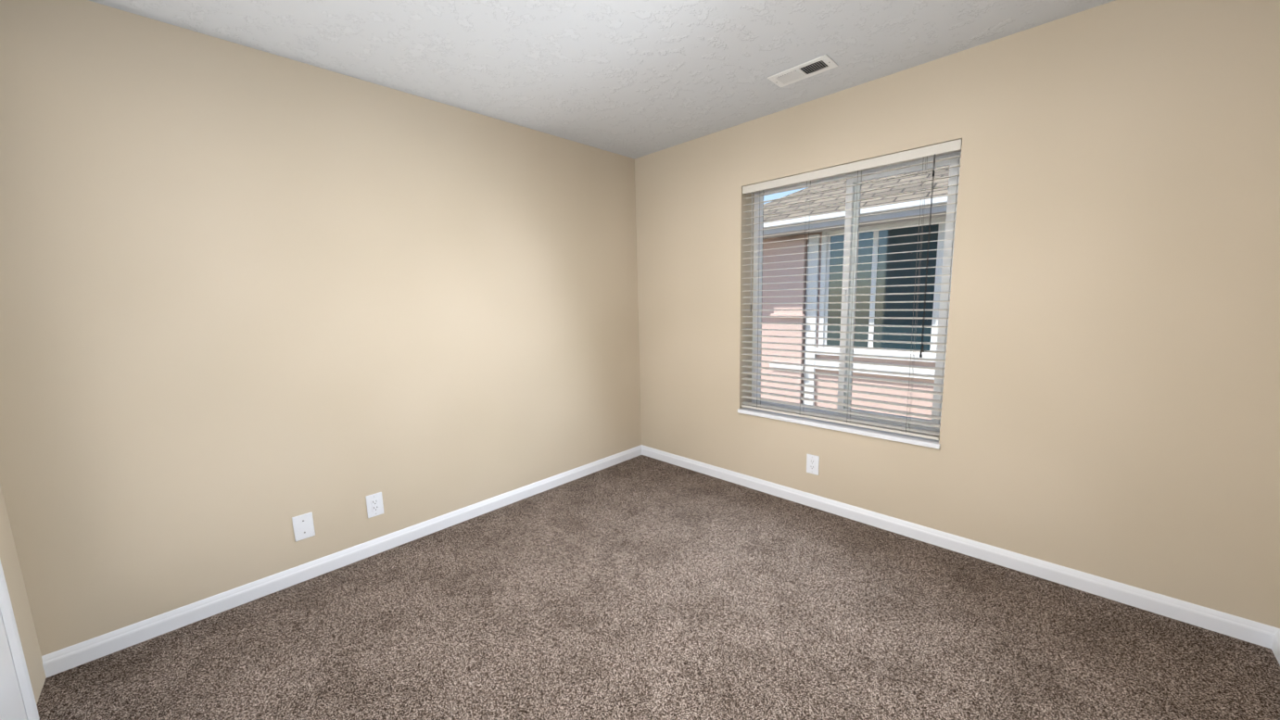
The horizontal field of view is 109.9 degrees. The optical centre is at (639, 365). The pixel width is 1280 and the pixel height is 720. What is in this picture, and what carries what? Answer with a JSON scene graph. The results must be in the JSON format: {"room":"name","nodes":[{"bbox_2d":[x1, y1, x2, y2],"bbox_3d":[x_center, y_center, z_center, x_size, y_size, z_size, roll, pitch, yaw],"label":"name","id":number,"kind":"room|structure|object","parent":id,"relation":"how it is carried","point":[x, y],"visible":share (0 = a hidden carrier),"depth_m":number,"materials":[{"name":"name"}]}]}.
{"room":"empty bedroom","nodes":[
{"label":"empty bedroom","id":0,"kind":"room"},
{"bbox_2d":[0,483,46,705],"bbox_3d":[-1.107,0.093,0.322,3.263,2.440,0.120,7,12,44],"label":"wall","id":1,"kind":"structure","parent":0,"point":[19,601],"depth_m":1.56,"materials":[{"name":"beige paint"}]},
{"bbox_2d":[0,612,26,719],"bbox_3d":[-1.427,0.250,0.763,1.572,1.994,0.016,7,12,44],"label":"closet door","id":2,"kind":"structure","parent":1,"relation":"in","point":[11,705],"depth_m":1.37,"materials":[{"name":"white wood"}]},
{"bbox_2d":[0,559,39,719],"bbox_3d":[-1.428,0.224,0.759,1.700,2.070,0.020,7,12,44],"label":"door frame","id":3,"kind":"structure","parent":1,"relation":"attached to","point":[6,612],"depth_m":1.43,"materials":[{"name":"white wood"}]},
{"bbox_2d":[0,0,641,656],"bbox_3d":[-1.125,-0.253,2.704,0.120,2.440,3.545,7,12,44],"label":"wall","id":4,"kind":"structure","parent":0,"point":[252,302],"depth_m":2.02,"materials":[{"name":"beige paint"}]},
{"bbox_2d":[291,512,315,541],"bbox_3d":[-1.646,0.791,2.200,0.006,0.125,0.079,7,12,44],"label":"blank wall plate","id":5,"kind":"object","parent":4,"relation":"attached to","point":[303,525],"visible":1,"depth_m":2.20,"materials":[{"name":"white plastic"}]},
{"bbox_2d":[41,444,641,677],"bbox_3d":[-1.092,0.925,2.786,0.013,0.083,3.185,7,12,44],"label":"baseboard","id":6,"kind":"structure","parent":4,"relation":"attached to","point":[69,657],"depth_m":2.16,"materials":[{"name":"white wood"}]},
{"bbox_2d":[365,492,384,518],"bbox_3d":[-1.427,0.753,2.421,0.007,0.125,0.079,7,12,44],"label":"electrical outlet","id":7,"kind":"object","parent":4,"relation":"attached to","point":[374,504],"visible":1,"depth_m":2.42,"materials":[{"name":"white plastic"}]},
{"bbox_2d":[88,0,1115,158],"bbox_3d":[0.057,-1.368,1.349,3.503,0.100,3.545,7,12,44],"label":"ceiling","id":8,"kind":"structure","parent":0,"point":[634,79],"depth_m":1.98,"materials":[{"name":"white paint"}]},
{"bbox_2d":[767,54,837,87],"bbox_3d":[0.806,-1.458,2.238,0.300,0.010,0.148,7,12,44],"label":"ceiling vent","id":9,"kind":"object","parent":8,"relation":"in","point":[806,69],"visible":1,"depth_m":2.23,"materials":[{"name":"white metal"}]},
{"bbox_2d":[36,455,1279,719],"bbox_3d":[0.116,1.145,1.716,3.503,0.100,3.545,7,12,44],"label":"floor","id":10,"kind":"structure","parent":0,"point":[640,587],"depth_m":1.78,"materials":[{"name":"carpet"}]},
{"bbox_2d":[634,0,1279,628],"bbox_3d":[1.239,-0.309,2.701,3.263,2.440,0.240,7,12,44],"label":"wall","id":11,"kind":"structure","parent":0,"point":[1111,393],"depth_m":1.94,"materials":[{"name":"beige paint"}]},
{"bbox_2d":[806,454,819,475],"bbox_3d":[1.087,0.626,2.832,0.079,0.125,0.007,7,12,44],"label":"outlet","id":12,"kind":"object","parent":11,"relation":"attached to","point":[812,463],"visible":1,"depth_m":2.83,"materials":[{"name":"white plastic"}]},
{"bbox_2d":[737,407,940,449],"bbox_3d":[1.179,0.362,2.805,1.207,0.025,0.176,7,12,44],"label":"window sill","id":13,"kind":"structure","parent":11,"relation":"attached to","point":[903,438],"depth_m":2.66,"materials":[{"name":"white wood"}]},
{"bbox_2d":[751,151,961,435],"bbox_3d":[1.244,-0.406,2.779,1.195,1.500,0.078,7,12,44],"label":"window","id":14,"kind":"structure","parent":11,"relation":"in","point":[950,234],"depth_m":2.68,"materials":[{"name":"white plastic"}]},
{"bbox_2d":[741,139,962,440],"bbox_3d":[1.131,-0.390,2.664,1.187,1.488,0.067,7,12,44],"label":"window blinds","id":15,"kind":"object","parent":14,"relation":"attached to","point":[933,150],"visible":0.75,"depth_m":2.57,"materials":[{"name":"white plastic"}]},
{"bbox_2d":[641,444,1279,648],"bbox_3d":[1.178,0.872,2.781,3.263,0.083,0.013,7,12,44],"label":"baseboard","id":16,"kind":"structure","parent":11,"relation":"attached to","point":[1253,632],"depth_m":2.15,"materials":[{"name":"white wood"}]},
{"bbox_3d":[1.299,0.031,0.361,0.120,2.440,3.545,7,12,44],"label":"wall","id":17,"kind":"structure","parent":0,"visible":0},
{"bbox_2d":[1271,629,1279,665],"bbox_3d":[1.237,1.198,0.535,0.013,0.083,3.185,7,12,44],"label":"baseboard","id":18,"kind":"structure","parent":17,"relation":"attached to","point":[1275,647],"depth_m":1.63,"materials":[{"name":"white wood"}]},
{"label":"outside","id":19,"kind":"structure","parent":0,"visible":0},
{"bbox_3d":[8.495,-0.074,11.146,30.000,0.100,21.759,7,12,44],"label":"ground","id":20,"kind":"structure","parent":19,"visible":0},
{"bbox_2d":[760,164,950,419],"bbox_3d":[6.859,-1.905,7.088,9.030,4.770,8.540,7,12,44],"label":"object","id":21,"kind":"structure","parent":20,"relation":"on","point":[925,237],"depth_m":5.86,"materials":[{"name":"pink"}]}
]}

